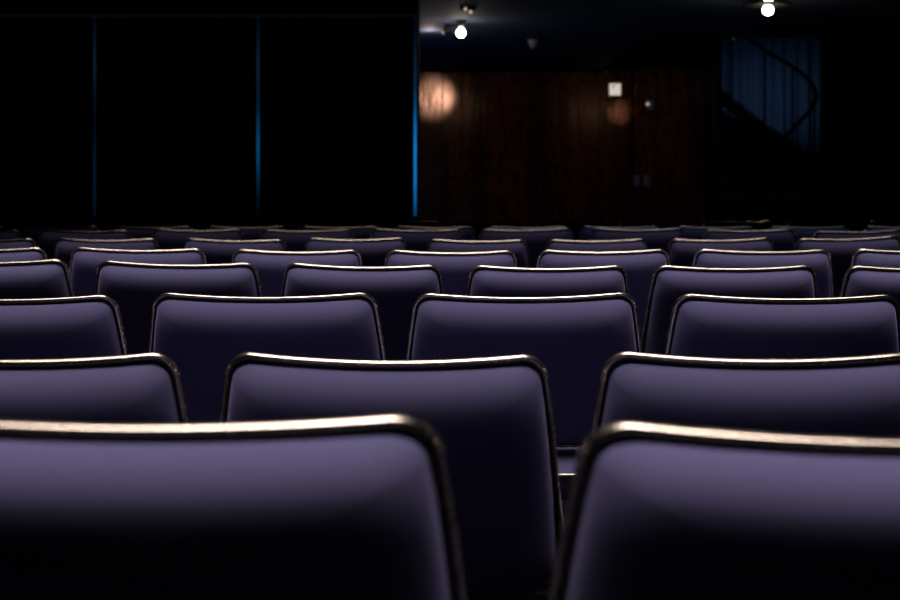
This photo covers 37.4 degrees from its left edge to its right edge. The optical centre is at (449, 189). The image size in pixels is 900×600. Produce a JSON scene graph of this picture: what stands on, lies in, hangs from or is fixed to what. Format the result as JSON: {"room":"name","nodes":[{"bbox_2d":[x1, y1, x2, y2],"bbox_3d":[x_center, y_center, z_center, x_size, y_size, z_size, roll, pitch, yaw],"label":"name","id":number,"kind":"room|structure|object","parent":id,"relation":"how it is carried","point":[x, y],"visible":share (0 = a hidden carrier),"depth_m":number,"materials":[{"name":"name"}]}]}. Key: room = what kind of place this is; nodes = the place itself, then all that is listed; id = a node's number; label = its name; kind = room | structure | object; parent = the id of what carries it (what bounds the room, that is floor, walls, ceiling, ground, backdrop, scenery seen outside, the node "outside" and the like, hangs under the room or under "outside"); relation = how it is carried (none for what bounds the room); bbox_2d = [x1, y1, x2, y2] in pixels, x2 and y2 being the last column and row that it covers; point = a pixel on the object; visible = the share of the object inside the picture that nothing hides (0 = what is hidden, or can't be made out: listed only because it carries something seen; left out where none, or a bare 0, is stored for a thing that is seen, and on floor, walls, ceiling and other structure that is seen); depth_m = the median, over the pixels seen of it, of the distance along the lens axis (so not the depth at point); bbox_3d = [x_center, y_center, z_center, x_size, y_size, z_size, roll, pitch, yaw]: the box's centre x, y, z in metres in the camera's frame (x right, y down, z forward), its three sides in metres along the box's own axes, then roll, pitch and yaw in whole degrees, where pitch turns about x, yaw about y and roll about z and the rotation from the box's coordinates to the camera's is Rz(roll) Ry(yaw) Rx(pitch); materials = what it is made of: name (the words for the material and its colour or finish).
{"room":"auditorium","nodes":[
{"label":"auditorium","id":0,"kind":"room"},
{"bbox_2d":[0,0,417,14],"bbox_3d":[-3.626,-1.498,10.540,6.748,0.203,0.080,0,0,0],"label":"wall partition header","id":1,"kind":"structure","parent":0,"point":[7,7],"depth_m":10.50,"materials":[{"name":"black paint"}]},
{"bbox_2d":[0,13,417,215],"bbox_3d":[-3.626,-0.268,10.730,6.748,2.665,0.460,0,0,0],"label":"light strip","id":2,"kind":"object","parent":1,"relation":"in","point":[416,15],"depth_m":10.92,"materials":[{"name":"blue plastic"}]},
{"bbox_2d":[418,0,419,221],"bbox_3d":[-0.250,-0.268,10.730,0.004,2.665,0.460,0,0,0],"label":"wall","id":3,"kind":"structure","parent":0,"point":[418,0],"depth_m":10.50,"materials":[{"name":"black paint"}]},
{"bbox_2d":[0,216,417,230],"bbox_3d":[-3.626,0.635,10.540,6.748,0.859,0.080,0,0,0],"label":"sill","id":4,"kind":"structure","parent":3,"relation":"attached to","point":[200,222],"depth_m":10.50,"materials":[{"name":"black paint"}]},
{"bbox_2d":[420,70,631,226],"bbox_3d":[0.515,-0.268,17.770,3.830,2.665,0.140,0,0,0],"label":"wall","id":5,"kind":"structure","parent":0,"point":[531,148],"depth_m":17.70,"materials":[{"name":"brown wood"}]},
{"bbox_2d":[420,70,600,71],"bbox_3d":[0.300,-1.585,17.670,3.400,0.030,0.060,0,0,0],"label":"trim","id":6,"kind":"structure","parent":5,"relation":"attached to","point":[420,70],"depth_m":17.64,"materials":[{"name":"black paint"}]},
{"bbox_2d":[609,84,620,94],"bbox_3d":[2.199,-1.339,17.693,0.150,0.155,0.014,0,0,0],"label":"wall sign","id":7,"kind":"object","parent":5,"relation":"attached to","point":[614,89],"visible":1,"depth_m":17.69,"materials":[{"name":"white plastic"}]},
{"bbox_2d":[561,500,566,515],"bbox_3d":[0.000,1.115,7.850,14.000,0.100,20.700,0,0,0],"label":"floor","id":8,"kind":"structure","parent":0,"point":[563,502],"depth_m":4.48,"materials":[{"name":"black carpet"}]},
{"bbox_2d":[0,229,21,239],"bbox_3d":[-2.441,0.633,7.033,0.537,0.863,0.548,0,0,0],"label":"chair","id":9,"kind":"object","parent":8,"relation":"on","point":[4,234],"visible":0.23,"depth_m":6.80,"materials":[{"name":"fabric"}]},
{"bbox_2d":[0,238,36,248],"bbox_3d":[-2.103,0.640,6.183,0.540,0.850,0.548,0,0,-1],"label":"chair","id":10,"kind":"object","parent":8,"relation":"on","point":[26,242],"visible":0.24,"depth_m":5.95,"materials":[{"name":"fabric"}]},
{"bbox_2d":[0,247,47,261],"bbox_3d":[-1.668,0.633,4.933,0.539,0.864,0.548,0,0,1],"label":"chair","id":11,"kind":"object","parent":8,"relation":"on","point":[34,253],"visible":0.15,"depth_m":4.69,"materials":[{"name":"fabric"}]},
{"bbox_2d":[0,259,74,298],"bbox_3d":[-1.373,0.634,4.163,0.540,0.861,0.548,0,0,0],"label":"chair","id":12,"kind":"object","parent":8,"relation":"on","point":[51,278],"visible":0.27,"depth_m":3.91,"materials":[{"name":"fabric"}]},
{"bbox_2d":[18,226,99,246],"bbox_3d":[-2.293,0.638,8.003,0.541,0.855,0.548,0,0,0],"label":"chair","id":13,"kind":"object","parent":8,"relation":"on","point":[30,232],"visible":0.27,"depth_m":7.76,"materials":[{"name":"fabric"}]},
{"bbox_2d":[0,294,128,358],"bbox_3d":[-0.938,0.643,3.023,0.540,0.845,0.548,0,0,0],"label":"chair","id":14,"kind":"object","parent":8,"relation":"on","point":[89,325],"visible":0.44,"depth_m":2.77,"materials":[{"name":"fabric"}]},
{"bbox_2d":[40,220,111,230],"bbox_3d":[-2.482,0.633,9.033,0.538,0.863,0.548,0,0,1],"label":"chair","id":15,"kind":"object","parent":8,"relation":"on","point":[104,225],"visible":0.21,"depth_m":8.79,"materials":[{"name":"fabric"}]},
{"bbox_2d":[38,229,131,259],"bbox_3d":[-1.874,0.632,7.033,0.537,0.865,0.548,0,0,0],"label":"chair","id":16,"kind":"object","parent":8,"relation":"on","point":[47,237],"visible":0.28,"depth_m":6.79,"materials":[{"name":"fabric"}]},
{"bbox_2d":[0,352,188,423],"bbox_3d":[-0.637,0.651,2.225,0.537,0.829,0.645,0,0,0],"label":"chair","id":17,"kind":"object","parent":8,"relation":"on","point":[143,388],"visible":0.33,"depth_m":1.92,"materials":[{"name":"fabric"}]},
{"bbox_2d":[53,238,159,267],"bbox_3d":[-1.543,0.640,6.183,0.530,0.850,0.548,0,0,1],"label":"chair","id":18,"kind":"object","parent":8,"relation":"on","point":[63,247],"visible":0.23,"depth_m":5.94,"materials":[{"name":"fabric"}]},
{"bbox_2d":[69,247,206,295],"bbox_3d":[-1.112,0.633,4.933,0.542,0.863,0.548,0,0,0],"label":"chair","id":19,"kind":"object","parent":8,"relation":"on","point":[84,263],"visible":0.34,"depth_m":4.69,"materials":[{"name":"fabric"}]},
{"bbox_2d":[112,226,192,238],"bbox_3d":[-1.742,0.638,8.003,0.541,0.855,0.548,0,0,0],"label":"chair","id":20,"kind":"object","parent":8,"relation":"on","point":[136,232],"visible":0.21,"depth_m":7.76,"materials":[{"name":"fabric"}]},
{"bbox_2d":[123,220,194,229],"bbox_3d":[-1.934,0.633,9.033,0.538,0.863,0.548,0,0,0],"label":"chair","id":21,"kind":"object","parent":8,"relation":"on","point":[127,223],"visible":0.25,"depth_m":8.80,"materials":[{"name":"fabric"}]},
{"bbox_2d":[95,260,261,354],"bbox_3d":[-0.811,0.637,4.163,0.544,0.856,0.548,0,0,1],"label":"chair","id":22,"kind":"object","parent":8,"relation":"on","point":[134,287],"visible":0.37,"depth_m":3.92,"materials":[{"name":"fabric"}]},
{"bbox_2d":[152,228,244,249],"bbox_3d":[-1.295,0.631,7.033,0.525,0.868,0.548,0,0,0],"label":"chair","id":23,"kind":"object","parent":8,"relation":"on","point":[167,239],"visible":0.21,"depth_m":6.79,"materials":[{"name":"fabric"}]},
{"bbox_2d":[0,414,466,599],"bbox_3d":[-0.244,0.613,1.203,0.538,0.904,0.548,0,0,0],"label":"chair","id":24,"kind":"object","parent":8,"relation":"on","point":[350,508],"visible":1,"depth_m":0.95,"materials":[{"name":"fabric"}]},
{"bbox_2d":[182,238,286,263],"bbox_3d":[-0.969,0.640,6.183,0.525,0.850,0.548,0,0,1],"label":"chair","id":25,"kind":"object","parent":8,"relation":"on","point":[216,251],"visible":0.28,"depth_m":5.94,"materials":[{"name":"fabric"}]},
{"bbox_2d":[205,220,277,229],"bbox_3d":[-1.387,0.633,9.033,0.538,0.863,0.548,0,0,-1],"label":"chair","id":26,"kind":"object","parent":8,"relation":"on","point":[270,223],"visible":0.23,"depth_m":8.79,"materials":[{"name":"fabric"}]},
{"bbox_2d":[206,226,286,240],"bbox_3d":[-1.196,0.638,8.003,0.541,0.855,0.548,0,0,-1],"label":"chair","id":27,"kind":"object","parent":8,"relation":"on","point":[250,233],"visible":0.12,"depth_m":7.76,"materials":[{"name":"fabric"}]},
{"bbox_2d":[149,292,386,423],"bbox_3d":[-0.387,0.640,3.023,0.540,0.850,0.548,0,0,1],"label":"chair","id":28,"kind":"object","parent":8,"relation":"on","point":[201,334],"visible":0.35,"depth_m":2.78,"materials":[{"name":"fabric"}]},
{"bbox_2d":[231,249,362,296],"bbox_3d":[-0.550,0.637,4.933,0.519,0.856,0.548,0,0,-1],"label":"chair","id":29,"kind":"object","parent":8,"relation":"on","point":[270,266],"visible":0.27,"depth_m":4.69,"materials":[{"name":"fabric"}]},
{"bbox_2d":[260,229,354,251],"bbox_3d":[-0.728,0.632,7.033,0.542,0.866,0.548,0,0,1],"label":"chair","id":30,"kind":"object","parent":8,"relation":"on","point":[295,241],"visible":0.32,"depth_m":6.79,"materials":[{"name":"fabric"}]},
{"bbox_2d":[288,220,359,230],"bbox_3d":[-0.833,0.633,9.033,0.538,0.863,0.548,0,0,1],"label":"chair","id":31,"kind":"object","parent":8,"relation":"on","point":[294,225],"visible":0.2,"depth_m":8.79,"materials":[{"name":"fabric"}]},
{"bbox_2d":[300,226,379,239],"bbox_3d":[-0.645,0.638,8.003,0.541,0.855,0.548,0,0,0],"label":"chair","id":32,"kind":"object","parent":8,"relation":"on","point":[359,232],"visible":0.2,"depth_m":7.76,"materials":[{"name":"fabric"}]},
{"bbox_2d":[304,237,407,266],"bbox_3d":[-0.419,0.639,6.183,0.520,0.852,0.548,0,0,1],"label":"chair","id":33,"kind":"object","parent":8,"relation":"on","point":[373,252],"visible":0.28,"depth_m":5.93,"materials":[{"name":"fabric"}]},
{"bbox_2d":[281,263,443,359],"bbox_3d":[-0.259,0.641,4.163,0.530,0.849,0.548,0,0,1],"label":"chair","id":34,"kind":"object","parent":8,"relation":"on","point":[395,290],"visible":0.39,"depth_m":3.92,"materials":[{"name":"fabric"}]},
{"bbox_2d":[220,352,562,599],"bbox_3d":[-0.090,0.651,2.225,0.537,0.828,0.645,0,0,1],"label":"chair","id":35,"kind":"object","parent":8,"relation":"on","point":[492,418],"visible":0.51,"depth_m":1.92,"materials":[{"name":"fabric"}]},
{"bbox_2d":[371,220,442,229],"bbox_3d":[-0.285,0.633,9.033,0.538,0.863,0.548,0,0,0],"label":"chair","id":36,"kind":"object","parent":8,"relation":"on","point":[381,224],"visible":0.2,"depth_m":8.79,"materials":[{"name":"fabric"}]},
{"bbox_2d":[370,228,464,251],"bbox_3d":[-0.167,0.631,7.033,0.542,0.868,0.548,0,0,1],"label":"chair","id":37,"kind":"object","parent":8,"relation":"on","point":[416,240],"visible":0.26,"depth_m":6.79,"materials":[{"name":"fabric"}]},
{"bbox_2d":[394,226,475,240],"bbox_3d":[-0.092,0.638,8.003,0.541,0.855,0.548,0,0,1],"label":"chair","id":38,"kind":"object","parent":8,"relation":"on","point":[468,231],"visible":0.13,"depth_m":7.77,"materials":[{"name":"fabric"}]},
{"bbox_2d":[384,250,517,294],"bbox_3d":[0.002,0.638,4.933,0.527,0.853,0.548,0,0,0],"label":"chair","id":39,"kind":"object","parent":8,"relation":"on","point":[455,269],"visible":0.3,"depth_m":4.68,"materials":[{"name":"fabric"}]},
{"bbox_2d":[426,239,529,267],"bbox_3d":[0.123,0.642,6.183,0.510,0.846,0.548,0,0,0],"label":"chair","id":40,"kind":"object","parent":8,"relation":"on","point":[519,247],"visible":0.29,"depth_m":5.94,"materials":[{"name":"fabric"}]},
{"bbox_2d":[454,220,525,240],"bbox_3d":[0.268,0.633,9.033,0.538,0.863,0.548,0,0,1],"label":"chair","id":41,"kind":"object","parent":8,"relation":"on","point":[478,227],"visible":0.22,"depth_m":8.79,"materials":[{"name":"fabric"}]},
{"bbox_2d":[406,292,641,499],"bbox_3d":[0.159,0.640,3.023,0.535,0.850,0.548,0,0,0],"label":"chair","id":42,"kind":"object","parent":8,"relation":"on","point":[573,337],"visible":0.44,"depth_m":2.78,"materials":[{"name":"fabric"}]},
{"bbox_2d":[478,228,572,267],"bbox_3d":[0.396,0.629,7.033,0.542,0.873,0.548,0,0,1],"label":"chair","id":43,"kind":"object","parent":8,"relation":"on","point":[536,240],"visible":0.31,"depth_m":6.79,"materials":[{"name":"fabric"}]},
{"bbox_2d":[488,226,565,229],"bbox_3d":[0.456,0.638,8.003,0.541,0.855,0.548,0,0,0],"label":"chair","id":44,"kind":"object","parent":8,"relation":"on","point":[491,227],"visible":0.15,"depth_m":7.77,"materials":[{"name":"fabric"}]},
{"bbox_2d":[466,265,628,296],"bbox_3d":[0.292,0.644,4.163,0.530,0.842,0.548,0,0,0],"label":"chair","id":45,"kind":"object","parent":8,"relation":"on","point":[483,280],"visible":0.28,"depth_m":3.91,"materials":[{"name":"fabric"}]},
{"bbox_2d":[537,220,608,240],"bbox_3d":[0.814,0.633,9.033,0.538,0.863,0.548,0,0,0],"label":"chair","id":46,"kind":"object","parent":8,"relation":"on","point":[575,227],"visible":0.19,"depth_m":8.79,"materials":[{"name":"fabric"}]},
{"bbox_2d":[545,238,648,251],"bbox_3d":[0.661,0.641,6.183,0.520,0.848,0.548,0,0,-1],"label":"chair","id":47,"kind":"object","parent":8,"relation":"on","point":[630,244],"visible":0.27,"depth_m":5.94,"materials":[{"name":"fabric"}]},
{"bbox_2d":[536,249,669,348],"bbox_3d":[0.548,0.637,4.933,0.527,0.856,0.548,0,0,0],"label":"chair","id":48,"kind":"object","parent":8,"relation":"on","point":[639,266],"visible":0.27,"depth_m":4.69,"materials":[{"name":"fabric"}]},
{"bbox_2d":[578,226,659,240],"bbox_3d":[1.000,0.638,8.003,0.541,0.855,0.548,0,0,0],"label":"chair","id":49,"kind":"object","parent":8,"relation":"on","point":[585,232],"visible":0.16,"depth_m":7.77,"materials":[{"name":"fabric"}]},
{"bbox_2d":[590,228,684,251],"bbox_3d":[0.961,0.630,7.033,0.543,0.871,0.548,0,0,0],"label":"chair","id":50,"kind":"object","parent":8,"relation":"on","point":[655,238],"visible":0.25,"depth_m":6.79,"materials":[{"name":"fabric"}]},
{"bbox_2d":[619,220,691,228],"bbox_3d":[1.363,0.633,9.033,0.538,0.863,0.548,0,0,-1],"label":"chair","id":51,"kind":"object","parent":8,"relation":"on","point":[670,224],"visible":0.18,"depth_m":8.79,"materials":[{"name":"fabric"}]},
{"bbox_2d":[677,226,755,239],"bbox_3d":[1.554,0.638,8.003,0.541,0.855,0.548,0,0,-1],"label":"chair","id":52,"kind":"object","parent":8,"relation":"on","point":[692,233],"visible":0.13,"depth_m":7.76,"materials":[{"name":"fabric"}]},
{"bbox_2d":[666,238,773,266],"bbox_3d":[1.223,0.639,6.183,0.530,0.852,0.548,0,0,1],"label":"chair","id":53,"kind":"object","parent":8,"relation":"on","point":[681,252],"visible":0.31,"depth_m":5.94,"materials":[{"name":"fabric"}]},
{"bbox_2d":[548,421,899,599],"bbox_3d":[0.329,0.618,1.203,0.538,0.894,0.548,0,0,0],"label":"chair","id":54,"kind":"object","parent":8,"relation":"on","point":[653,511],"visible":1,"depth_m":0.95,"materials":[{"name":"fabric"}]},
{"bbox_2d":[641,265,817,354],"bbox_3d":[0.843,0.644,4.163,0.550,0.842,0.548,0,0,-1],"label":"chair","id":55,"kind":"object","parent":8,"relation":"on","point":[669,283],"visible":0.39,"depth_m":3.92,"materials":[{"name":"fabric"}]},
{"bbox_2d":[702,220,773,229],"bbox_3d":[1.915,0.633,9.033,0.538,0.863,0.548,0,0,0],"label":"chair","id":56,"kind":"object","parent":8,"relation":"on","point":[758,225],"visible":0.2,"depth_m":8.79,"materials":[{"name":"fabric"}]},
{"bbox_2d":[591,351,899,438],"bbox_3d":[0.458,0.650,2.225,0.537,0.829,0.645,0,0,0],"label":"chair","id":57,"kind":"object","parent":8,"relation":"on","point":[854,396],"visible":0.35,"depth_m":1.91,"materials":[{"name":"fabric"}]},
{"bbox_2d":[702,228,795,250],"bbox_3d":[1.540,0.631,7.033,0.531,0.868,0.548,0,0,0],"label":"chair","id":58,"kind":"object","parent":8,"relation":"on","point":[782,239],"visible":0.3,"depth_m":6.79,"materials":[{"name":"fabric"}]},
{"bbox_2d":[696,38,817,226],"bbox_3d":[3.470,-0.998,14.742,1.186,4.254,2.208,0,0,18],"label":"spiral staircase","id":59,"kind":"structure","parent":8,"relation":"on","point":[780,142],"depth_m":14.86,"materials":[{"name":"black metal"}]},
{"bbox_2d":[691,249,832,297],"bbox_3d":[1.105,0.637,4.933,0.554,0.856,0.548,0,0,-1],"label":"chair","id":60,"kind":"object","parent":8,"relation":"on","point":[819,260],"visible":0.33,"depth_m":4.69,"materials":[{"name":"fabric"}]},
{"bbox_2d":[705,104,829,225],"bbox_3d":[3.927,0.002,16.425,1.531,2.127,0.050,0,0,0],"label":"wall","id":61,"kind":"structure","parent":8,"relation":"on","point":[819,211],"depth_m":16.40,"materials":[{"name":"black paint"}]},
{"bbox_2d":[664,293,899,358],"bbox_3d":[0.715,0.642,3.023,0.540,0.847,0.548,0,0,1],"label":"chair","id":62,"kind":"object","parent":8,"relation":"on","point":[700,325],"visible":0.39,"depth_m":2.77,"materials":[{"name":"fabric"}]},
{"bbox_2d":[769,226,849,241],"bbox_3d":[2.105,0.638,8.003,0.541,0.855,0.548,0,0,-1],"label":"chair","id":63,"kind":"object","parent":8,"relation":"on","point":[800,232],"visible":0.2,"depth_m":7.76,"materials":[{"name":"fabric"}]},
{"bbox_2d":[785,220,856,231],"bbox_3d":[2.462,0.633,9.033,0.538,0.863,0.548,0,0,-1],"label":"chair","id":64,"kind":"object","parent":8,"relation":"on","point":[852,226],"visible":0.19,"depth_m":8.79,"materials":[{"name":"fabric"}]},
{"bbox_2d":[794,236,899,296],"bbox_3d":[1.795,0.635,6.183,0.535,0.860,0.548,0,0,0],"label":"chair","id":65,"kind":"object","parent":8,"relation":"on","point":[841,251],"visible":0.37,"depth_m":5.94,"materials":[{"name":"fabric"}]},
{"bbox_2d":[812,229,899,239],"bbox_3d":[2.107,0.633,7.033,0.531,0.865,0.548,0,0,0],"label":"chair","id":66,"kind":"object","parent":8,"relation":"on","point":[896,232],"visible":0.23,"depth_m":6.79,"materials":[{"name":"fabric"}]},
{"bbox_2d":[839,266,899,305],"bbox_3d":[1.417,0.645,4.163,0.540,0.840,0.548,0,0,1],"label":"chair","id":67,"kind":"object","parent":8,"relation":"on","point":[858,280],"visible":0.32,"depth_m":3.92,"materials":[{"name":"fabric"}]},
{"bbox_2d":[849,249,899,267],"bbox_3d":[1.674,0.637,4.933,0.542,0.857,0.548,0,0,1],"label":"chair","id":68,"kind":"object","parent":8,"relation":"on","point":[861,257],"visible":0.23,"depth_m":4.70,"materials":[{"name":"fabric"}]},
{"bbox_2d":[864,226,899,230],"bbox_3d":[2.670,0.638,8.003,0.541,0.855,0.548,0,0,1],"label":"chair","id":69,"kind":"object","parent":8,"relation":"on","point":[869,228],"visible":0.18,"depth_m":7.77,"materials":[{"name":"fabric"}]},
{"bbox_2d":[867,220,899,226],"bbox_3d":[3.016,0.633,9.033,0.538,0.863,0.548,0,0,0],"label":"chair","id":70,"kind":"object","parent":8,"relation":"on","point":[874,222],"visible":0.2,"depth_m":8.80,"materials":[{"name":"fabric"}]},
{"bbox_2d":[420,0,899,69],"bbox_3d":[0.000,-1.650,7.850,14.000,0.100,20.700,0,0,0],"label":"ceiling","id":71,"kind":"structure","parent":0,"point":[572,34],"depth_m":12.84,"materials":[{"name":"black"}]},
{"bbox_2d":[442,25,450,35],"bbox_3d":[-0.032,-1.552,12.901,0.091,0.096,0.145,0,0,0],"label":"spotlight","id":72,"kind":"object","parent":71,"relation":"attached to","point":[446,30],"visible":1,"depth_m":12.85,"materials":[{"name":"black metal"}]},
{"bbox_2d":[456,20,465,36],"bbox_3d":[0.104,-1.519,12.519,0.108,0.162,0.108,0,0,0],"label":"ceiling lamp","id":73,"kind":"object","parent":71,"relation":"attached to","point":[460,32],"visible":1,"depth_m":12.49,"materials":[{"name":"white glass"}]},
{"bbox_2d":[460,6,475,12],"bbox_3d":[0.157,-1.568,11.584,0.140,0.065,0.093,0,0,0],"label":"ceiling fitting","id":74,"kind":"object","parent":71,"relation":"attached to","point":[470,9],"visible":1,"depth_m":11.57,"materials":[{"name":"black paint"}]},
{"bbox_2d":[527,38,538,48],"bbox_3d":[0.875,-1.545,14.003,0.130,0.110,0.130,0,0,0],"label":"ceiling spotlight","id":75,"kind":"object","parent":71,"relation":"attached to","point":[532,42],"visible":1,"depth_m":13.96,"materials":[{"name":"grey plastic"}]},
{"bbox_2d":[743,0,792,14],"bbox_3d":[2.615,-1.519,10.919,0.408,0.162,0.408,0,0,0],"label":"ceiling lamp","id":76,"kind":"object","parent":71,"relation":"attached to","point":[767,6],"visible":1,"depth_m":10.88,"materials":[{"name":"white glass"}]},
{"bbox_2d":[722,38,821,151],"bbox_3d":[4.099,-1.509,16.897,1.276,2.052,0.112,0,0,0],"label":"curtain","id":77,"kind":"object","parent":71,"relation":"hanging from","point":[805,54],"visible":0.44,"depth_m":16.89,"materials":[{"name":"blue fabric"}]},
{"bbox_2d":[633,68,721,226],"bbox_3d":[3.025,-0.268,17.520,1.190,2.665,0.140,0,0,0],"label":"wall","id":78,"kind":"structure","parent":0,"point":[669,138],"depth_m":17.45,"materials":[{"name":"brown wood"}]},
{"bbox_2d":[633,175,639,185],"bbox_3d":[2.451,-0.125,17.442,0.085,0.145,0.016,0,0,0],"label":"light switch","id":79,"kind":"object","parent":78,"relation":"attached to","point":[636,178],"visible":1,"depth_m":17.44,"materials":[{"name":"grey plastic"}]},
{"bbox_2d":[643,175,649,185],"bbox_3d":[2.582,-0.125,17.442,0.085,0.145,0.016,0,0,0],"label":"light switch","id":80,"kind":"object","parent":78,"relation":"attached to","point":[646,178],"visible":1,"depth_m":17.44,"materials":[{"name":"grey plastic"}]},
{"bbox_2d":[646,100,652,109],"bbox_3d":[2.618,-1.117,17.420,0.092,0.130,0.060,0,0,0],"label":"wall sensor","id":81,"kind":"object","parent":78,"relation":"attached to","point":[649,103],"visible":1,"depth_m":17.41,"materials":[{"name":"grey plastic"}]},
{"bbox_2d":[601,38,899,220],"bbox_3d":[4.500,-1.035,18.150,5.000,4.200,0.100,0,0,0],"label":"wall","id":82,"kind":"structure","parent":0,"point":[837,53],"depth_m":18.10,"materials":[{"name":"black paint"}]},
{"bbox_2d":[822,69,899,231],"bbox_3d":[5.310,-0.268,17.700,3.380,2.665,0.200,0,0,0],"label":"wall","id":83,"kind":"structure","parent":0,"point":[861,107],"depth_m":17.60,"materials":[{"name":"black paint"}]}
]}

